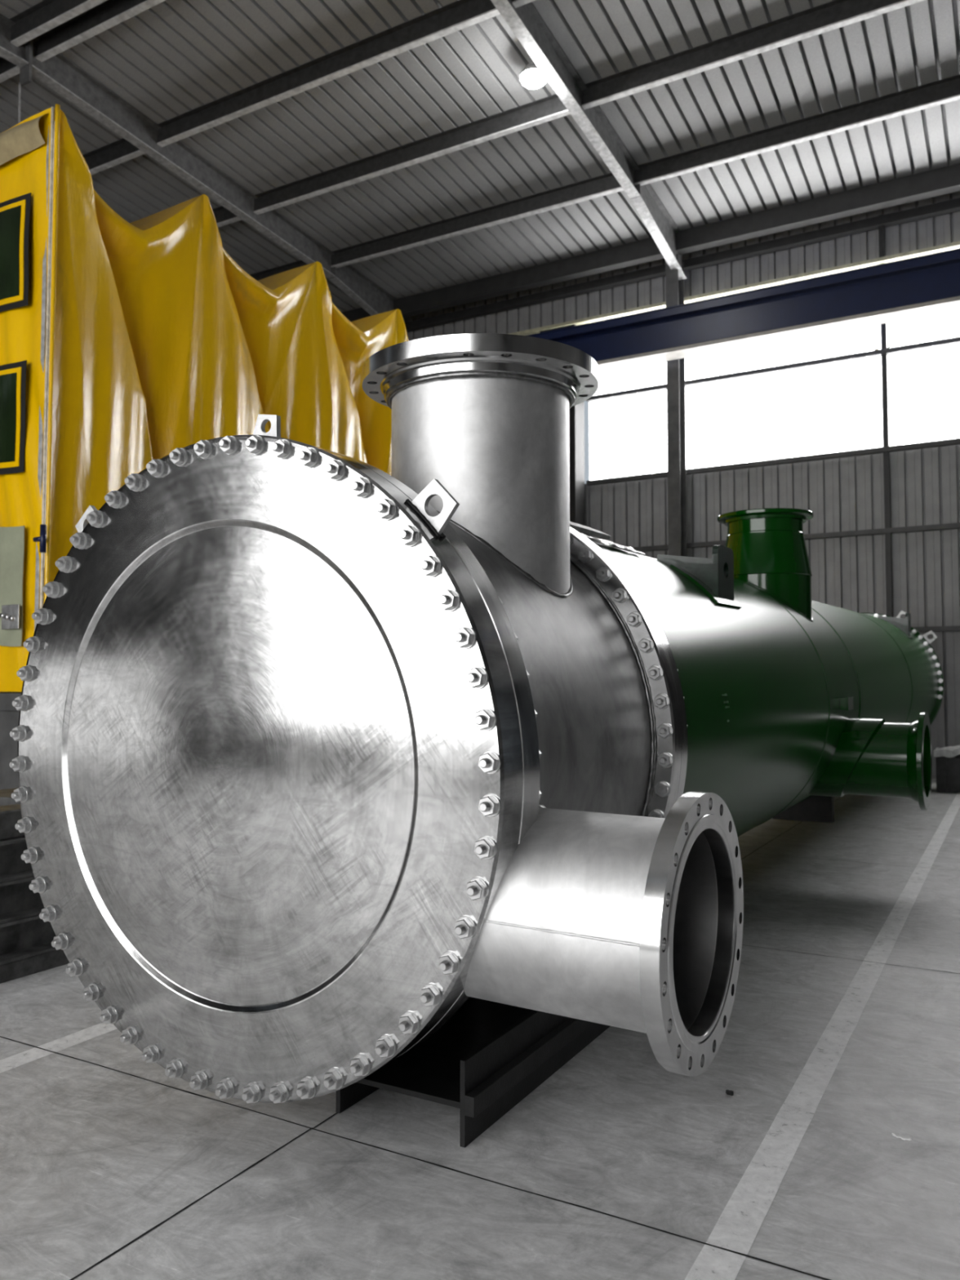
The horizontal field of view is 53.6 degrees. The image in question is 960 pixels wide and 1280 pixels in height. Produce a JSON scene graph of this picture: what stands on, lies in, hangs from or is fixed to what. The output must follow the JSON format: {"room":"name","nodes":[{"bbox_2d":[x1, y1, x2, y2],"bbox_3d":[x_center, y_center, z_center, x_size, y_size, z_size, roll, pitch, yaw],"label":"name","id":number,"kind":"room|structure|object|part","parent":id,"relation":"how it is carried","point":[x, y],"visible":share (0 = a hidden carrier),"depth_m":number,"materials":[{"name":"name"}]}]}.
{"room":"factory hall","nodes":[
{"label":"factory hall","id":0,"kind":"room"},
{"bbox_2d":[0,777,959,1279],"bbox_3d":[-5.324,1.798,6.093,30.000,0.200,27.200,-2,-3,29],"label":"floor","id":1,"kind":"structure","parent":0,"point":[94,1157],"depth_m":2.90,"materials":[{"name":"concrete"}]},
{"bbox_2d":[0,691,21,789],"bbox_3d":[-3.013,1.228,10.305,3.120,1.350,6.250,-2,-3,29],"label":"platform","id":2,"kind":"object","parent":1,"relation":"on","point":[9,714],"visible":0.02,"depth_m":7.04,"materials":[{"name":"grey metal"}]},
{"bbox_2d":[0,103,408,691],"bbox_3d":[-3.226,-1.679,10.462,3.633,4.453,6.174,-2,-3,29],"label":"cover","id":3,"kind":"object","parent":2,"relation":"on","point":[124,345],"visible":0.58,"depth_m":7.61,"materials":[{"name":"yellow plastic"}]},
{"bbox_2d":[0,604,19,629],"bbox_3d":[-3.460,-0.170,6.981,0.200,0.180,0.039,-2,-3,29],"label":"latch plate","id":4,"kind":"object","parent":3,"relation":"attached to","point":[10,615],"visible":1,"depth_m":6.98,"materials":[{"name":"metal"}]},
{"bbox_2d":[32,524,46,552],"bbox_3d":[-3.168,-0.727,6.850,0.112,0.200,0.044,-2,-3,29],"label":"clamp","id":5,"kind":"object","parent":3,"relation":"attached to","point":[42,538],"visible":1,"depth_m":6.82,"materials":[{"name":"blue metal"}]},
{"bbox_3d":[-3.139,-0.728,6.833,0.044,0.200,0.044,-2,-3,29],"label":"handle","id":6,"kind":"part","parent":5,"relation":"part of","materials":[{"name":"blue paint"}]},
{"bbox_3d":[-3.237,-1.791,7.056,0.040,4.345,0.040,-2,-3,29],"label":"frame post","id":7,"kind":"part","parent":3,"relation":"part of","materials":[{"name":"metal"}]},
{"bbox_2d":[0,949,69,983],"bbox_3d":[-1.115,1.686,6.722,0.200,0.088,5.580,-2,-3,29],"label":"bearer","id":8,"kind":"object","parent":1,"relation":"on","point":[14,970],"visible":0.02,"depth_m":4.63,"materials":[{"name":"metal"}]},
{"bbox_2d":[0,915,56,964],"bbox_3d":[-1.119,1.546,6.731,0.230,0.188,5.580,-2,-3,29],"label":"beam","id":9,"kind":"structure","parent":8,"relation":"on","point":[26,937],"depth_m":4.68,"materials":[{"name":"metal"}]},
{"bbox_2d":[0,875,44,923],"bbox_3d":[-1.125,1.356,6.744,0.218,0.188,5.580,-2,-3,29],"label":"beam","id":10,"kind":"structure","parent":9,"relation":"on","point":[17,900],"depth_m":4.67,"materials":[{"name":"metal"}]},
{"bbox_2d":[0,836,34,882],"bbox_3d":[-1.130,1.167,6.756,0.206,0.188,5.580,-2,-3,29],"label":"beam","id":11,"kind":"structure","parent":10,"relation":"on","point":[12,867],"depth_m":4.66,"materials":[{"name":"metal"}]},
{"bbox_2d":[0,804,25,839],"bbox_3d":[-2.388,0.896,4.623,0.200,0.140,0.450,-2,-3,29],"label":"block","id":12,"kind":"object","parent":11,"relation":"on","point":[10,815],"visible":0.44,"depth_m":4.62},
{"bbox_2d":[0,1022,116,1072],"bbox_3d":[-0.091,1.717,6.476,0.117,0.001,15.000,-2,-3,29],"label":"floor line","id":13,"kind":"object","parent":1,"relation":"on","point":[26,1056],"depth_m":3.70,"materials":[{"name":"paint"}]},
{"bbox_2d":[69,1127,313,1279],"bbox_3d":[-2.066,1.414,0.289,0.020,0.001,6.270,-2,-3,29],"label":"joint","id":14,"kind":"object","parent":1,"relation":"on","point":[265,1157],"depth_m":2.53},
{"bbox_2d":[0,1035,831,1279],"bbox_3d":[-0.696,1.552,3.111,18.000,0.001,0.070,-2,-3,29],"label":"joint","id":15,"kind":"structure","parent":1,"relation":"on","point":[436,1164],"depth_m":2.73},
{"bbox_2d":[335,996,610,1147],"bbox_3d":[0.197,1.458,3.794,0.525,0.258,1.805,-2,-3,29],"label":"support beam","id":16,"kind":"structure","parent":1,"relation":"on","point":[488,1056],"depth_m":3.20,"materials":[{"name":"metal"}]},
{"bbox_2d":[539,324,585,534],"bbox_3d":[1.498,-1.710,17.252,0.700,7.900,0.420,-2,-3,29],"label":"column","id":17,"kind":"structure","parent":1,"relation":"on","point":[576,412],"depth_m":17.06,"materials":[{"name":"grey metal"}]},
{"bbox_2d":[313,797,839,1128],"bbox_3d":[2.597,1.819,8.556,0.017,0.001,12.730,-2,-3,29],"label":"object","id":18,"kind":"structure","parent":1,"relation":"on","point":[839,797],"depth_m":3.12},
{"bbox_2d":[665,253,687,556],"bbox_3d":[3.350,-2.189,16.161,0.220,8.750,0.340,-2,-3,29],"label":"steel column","id":19,"kind":"structure","parent":1,"relation":"on","point":[674,288],"depth_m":16.12,"materials":[{"name":"grey metal"}]},
{"bbox_2d":[725,1089,733,1095],"bbox_3d":[0.858,1.555,3.270,0.028,0.012,0.016,-2,-3,29],"label":"lump","id":20,"kind":"object","parent":1,"relation":"on","point":[731,1092],"visible":1,"depth_m":3.27,"materials":[{"name":"rubber"}]},
{"bbox_2d":[772,795,834,822],"bbox_3d":[3.392,1.673,9.994,0.600,0.433,0.140,-2,-3,29],"label":"support","id":21,"kind":"object","parent":1,"relation":"on","point":[815,808],"visible":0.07,"depth_m":9.88,"materials":[{"name":"metal"}]},
{"bbox_2d":[684,792,959,1279],"bbox_3d":[2.594,1.689,5.880,0.108,0.001,16.600,-2,-3,29],"label":"floor line","id":22,"kind":"object","parent":1,"relation":"on","point":[736,1228],"depth_m":3.14,"materials":[{"name":"paint"}]},
{"bbox_2d":[742,944,959,973],"bbox_3d":[0.693,1.673,5.570,18.000,0.001,0.021,-2,-3,29],"label":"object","id":23,"kind":"structure","parent":1,"relation":"on","point":[742,944],"depth_m":4.88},
{"bbox_2d":[747,852,959,871],"bbox_3d":[2.119,1.796,8.097,18.000,0.001,0.015,-2,-3,29],"label":"joint","id":24,"kind":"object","parent":1,"relation":"on","point":[748,852],"depth_m":7.61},
{"bbox_2d":[878,214,893,617],"bbox_3d":[6.407,-2.321,14.970,0.080,8.900,0.100,-2,-3,29],"label":"wall post","id":25,"kind":"object","parent":1,"relation":"on","point":[881,228],"visible":0.64,"depth_m":14.96,"materials":[{"name":"grey metal"}]},
{"bbox_2d":[506,241,959,336],"bbox_3d":[1.180,-5.859,18.008,30.000,0.060,0.190,-2,-3,29],"label":"wall rail","id":26,"kind":"object","parent":25,"relation":"attached to","point":[953,246],"visible":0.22,"depth_m":15.91,"materials":[{"name":"grey metal"}]},
{"bbox_2d":[891,1133,912,1140],"bbox_3d":[1.313,1.545,2.960,0.061,0.003,0.038,-2,-3,29],"label":"flake","id":27,"kind":"object","parent":1,"relation":"on","point":[904,1137],"visible":1,"depth_m":2.96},
{"bbox_2d":[935,754,959,792],"bbox_3d":[6.897,1.791,12.655,1.450,0.460,0.775,-2,-3,29],"label":"crate","id":28,"kind":"object","parent":1,"relation":"on","point":[948,769],"visible":0.92,"depth_m":12.62,"materials":[{"name":"grey paint"}]},
{"bbox_2d":[933,745,959,757],"bbox_3d":[6.896,1.504,12.657,1.503,0.180,0.802,-2,-3,29],"label":"plastic sheet","id":29,"kind":"object","parent":28,"relation":"on","point":[950,751],"visible":1,"depth_m":12.65,"materials":[{"name":"white plastic"}]},
{"bbox_3d":[-1.559,1.415,6.986,0.500,0.655,5.580,-2,-3,29],"label":"beam","id":30,"kind":"structure","parent":1,"relation":"on","visible":0},
{"bbox_2d":[0,787,20,805],"bbox_3d":[-1.559,1.003,6.822,0.880,0.138,3.900,-2,-3,29],"label":"steel plate","id":31,"kind":"object","parent":30,"relation":"on","point":[6,798],"visible":0.02,"depth_m":5.18,"materials":[{"name":"grey metal"}]},
{"bbox_3d":[5.178,1.782,13.003,0.600,0.511,0.140,-2,-3,29],"label":"support","id":32,"kind":"object","parent":1,"relation":"on","visible":0},
{"bbox_2d":[8,333,944,1103],"bbox_3d":[2.570,0.374,8.220,2.492,2.567,12.636,-2,-3,31],"label":"vessel","id":33,"kind":"object","parent":32,"relation":"on","point":[322,754],"visible":1,"depth_m":2.96,"materials":[{"name":"stainless steel"},{"name":"steel"},{"name":"zinc steel"}]},
{"bbox_3d":[-0.790,0.383,2.998,2.036,2.036,0.110,-1,-2,31],"label":"plate","id":34,"kind":"part","parent":33,"relation":"part of","materials":[{"name":"metal"}]},
{"bbox_2d":[569,521,610,539],"bbox_3d":[0.433,-0.507,4.265,0.120,0.082,0.501,-2,-3,31],"label":"strap","id":35,"kind":"object","parent":33,"relation":"on","point":[578,527],"visible":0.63,"depth_m":4.28,"materials":[{"name":"metal"}]},
{"bbox_2d":[580,533,644,555],"bbox_3d":[0.656,-0.480,4.778,0.171,0.082,0.552,-2,-3,29],"label":"scrap","id":36,"kind":"object","parent":33,"relation":"on","point":[607,543],"visible":0.98,"depth_m":4.70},
{"bbox_3d":[1.339,-0.362,5.236,0.032,0.300,0.300,-1,-2,31],"label":"lifting plate","id":37,"kind":"part","parent":33,"relation":"part of","materials":[{"name":"green paint"}]},
{"bbox_3d":[5.558,-0.198,12.347,0.032,0.300,0.300,-1,-2,31],"label":"lifting plate","id":38,"kind":"part","parent":33,"relation":"part of","materials":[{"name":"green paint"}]},
{"bbox_2d":[0,0,959,312],"bbox_3d":[-3.871,-7.492,9.233,29.707,0.878,21.300,-2,-3,29],"label":"ceiling","id":39,"kind":"structure","parent":0,"point":[171,59],"depth_m":13.28,"materials":[{"name":"metal"}]},
{"bbox_2d":[9,0,106,47],"bbox_3d":[-3.193,-7.588,10.329,30.000,0.241,0.155,-2,-3,29],"label":"purlin","id":40,"kind":"structure","parent":39,"relation":"attached to","point":[46,15],"depth_m":11.48,"materials":[{"name":"metal"}]},
{"bbox_2d":[0,13,396,315],"bbox_3d":[-6.617,-7.120,10.363,0.184,1.184,20.600,-2,-3,29],"label":"rafter","id":41,"kind":"object","parent":39,"relation":"attached to","point":[58,73],"visible":0.72,"depth_m":14.14,"materials":[{"name":"metal"}]},
{"bbox_2d":[17,83,20,123],"bbox_3d":[-5.833,-6.321,11.962,0.079,1.393,0.052,1,-3,-15],"label":"hanging cable","id":42,"kind":"object","parent":41,"relation":"hanging from","point":[19,107],"visible":0.41,"depth_m":11.98,"materials":[{"name":"metal"}]},
{"bbox_2d":[519,57,546,88],"bbox_3d":[0.680,-7.189,12.051,0.360,0.342,0.360,-2,-3,29],"label":"lamp","id":43,"kind":"object","parent":39,"relation":"hanging from","point":[531,77],"visible":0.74,"depth_m":11.96,"materials":[{"name":"white"}]},
{"bbox_2d":[490,0,686,280],"bbox_3d":[-1.565,-7.258,7.517,0.184,1.184,20.600,-2,-3,29],"label":"rafter","id":44,"kind":"object","parent":39,"relation":"attached to","point":[525,21],"visible":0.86,"depth_m":12.95,"materials":[{"name":"metal"}]},
{"bbox_2d":[0,0,165,83],"bbox_3d":[-3.026,-7.579,10.625,30.000,0.241,0.155,-2,-3,29],"label":"purlin","id":45,"kind":"structure","parent":44,"relation":"attached to","point":[108,14],"depth_m":11.66,"materials":[{"name":"metal"}]},
{"bbox_2d":[82,0,536,174],"bbox_3d":[-2.059,-7.377,12.334,30.000,0.241,0.155,-2,-3,29],"label":"purlin","id":46,"kind":"structure","parent":44,"relation":"attached to","point":[458,15],"depth_m":12.39,"materials":[{"name":"metal"}]},
{"bbox_2d":[212,0,925,227],"bbox_3d":[-1.071,-7.171,14.076,30.000,0.241,0.155,-2,-3,29],"label":"purlin","id":47,"kind":"structure","parent":44,"relation":"attached to","point":[837,14],"depth_m":12.57,"materials":[{"name":"metal"}]},
{"bbox_2d":[249,75,959,280],"bbox_3d":[-0.084,-6.965,15.819,30.000,0.241,0.155,-2,-3,29],"label":"purlin","id":48,"kind":"structure","parent":44,"relation":"attached to","point":[945,91],"depth_m":14.15,"materials":[{"name":"metal"}]},
{"bbox_2d":[43,444,959,777],"bbox_3d":[1.201,-0.300,17.950,29.707,5.150,0.078,-2,-3,29],"label":"wall","id":49,"kind":"structure","parent":0,"point":[846,494],"depth_m":15.26,"materials":[{"name":"grey metal"}]},
{"bbox_2d":[43,522,959,595],"bbox_3d":[1.208,-1.569,17.851,30.000,0.075,0.110,-2,-3,29],"label":"wall rail","id":50,"kind":"object","parent":49,"relation":"attached to","point":[948,526],"visible":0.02,"depth_m":15.17,"materials":[{"name":"metal"}]},
{"bbox_2d":[586,438,959,485],"bbox_3d":[8.124,-3.046,14.018,14.120,0.075,0.110,-2,-3,29],"label":"wall rail","id":51,"kind":"object","parent":49,"relation":"attached to","point":[956,441],"visible":1,"depth_m":15.67,"materials":[{"name":"metal"}]},
{"bbox_2d":[589,310,959,480],"bbox_3d":[6.081,-4.498,15.503,9.253,3.100,0.078,-2,-3,29],"label":"window","id":52,"kind":"structure","parent":49,"relation":"in","point":[836,407],"depth_m":15.95,"materials":[{"name":"white glass"}]},
{"bbox_2d":[913,625,959,631],"bbox_3d":[1.208,-0.011,17.775,30.000,0.075,0.110,-2,-3,29],"label":"wall rail","id":53,"kind":"object","parent":49,"relation":"attached to","point":[934,628],"visible":0.02,"depth_m":14.47,"materials":[{"name":"metal"}]},
{"bbox_2d":[403,191,959,340],"bbox_3d":[1.202,-6.447,18.250,29.707,1.140,0.078,-2,-3,29],"label":"wall","id":54,"kind":"structure","parent":0,"point":[942,229],"depth_m":16.50,"materials":[{"name":"grey metal"}]},
{"bbox_2d":[342,163,959,332],"bbox_3d":[1.064,-6.658,17.843,30.000,0.400,0.700,-2,-3,29],"label":"beam","id":55,"kind":"structure","parent":54,"relation":"attached to","point":[944,180],"depth_m":16.12,"materials":[{"name":"grey metal"}]},
{"bbox_3d":[9.211,-3.330,1.470,0.100,9.600,21.000,-2,-3,29],"label":"wall","id":56,"kind":"structure","parent":0,"visible":0},
{"bbox_2d":[525,248,959,373],"bbox_3d":[3.558,-5.096,15.570,23.500,0.760,0.410,-2,-3,29],"label":"girder","id":57,"kind":"object","parent":56,"relation":"attached to","point":[927,285],"visible":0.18,"depth_m":14.89,"materials":[{"name":"blue metal"}]},
{"bbox_3d":[3.558,-4.747,15.553,23.500,0.060,0.410,-2,-3,29],"label":"soffit plate","id":58,"kind":"part","parent":57,"relation":"part of","materials":[{"name":"blue metal"}]},
{"bbox_3d":[12.020,-4.660,12.054,4.870,3.030,0.078,-2,-3,29],"label":"wall","id":59,"kind":"structure","parent":0,"visible":0},
{"bbox_2d":[586,336,959,402],"bbox_3d":[8.125,-4.604,14.094,14.120,0.075,0.110,-2,-3,29],"label":"wall rail","id":60,"kind":"object","parent":59,"relation":"attached to","point":[956,340],"visible":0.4,"depth_m":15.74,"materials":[{"name":"metal"}]},
{"bbox_2d":[813,335,881,351],"bbox_3d":[5.877,-4.783,15.309,1.089,0.471,0.023,-2,-3,29],"label":"rod","id":61,"kind":"object","parent":60,"relation":"attached to","point":[813,335],"visible":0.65,"depth_m":15.29,"materials":[{"name":"metal"}]},
{"bbox_2d":[885,315,927,350],"bbox_3d":[6.948,-5.047,14.717,1.274,0.939,0.022,-2,-3,29],"label":"rod","id":62,"kind":"object","parent":60,"relation":"attached to","point":[922,319],"visible":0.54,"depth_m":14.86,"materials":[{"name":"metal"}]}
]}

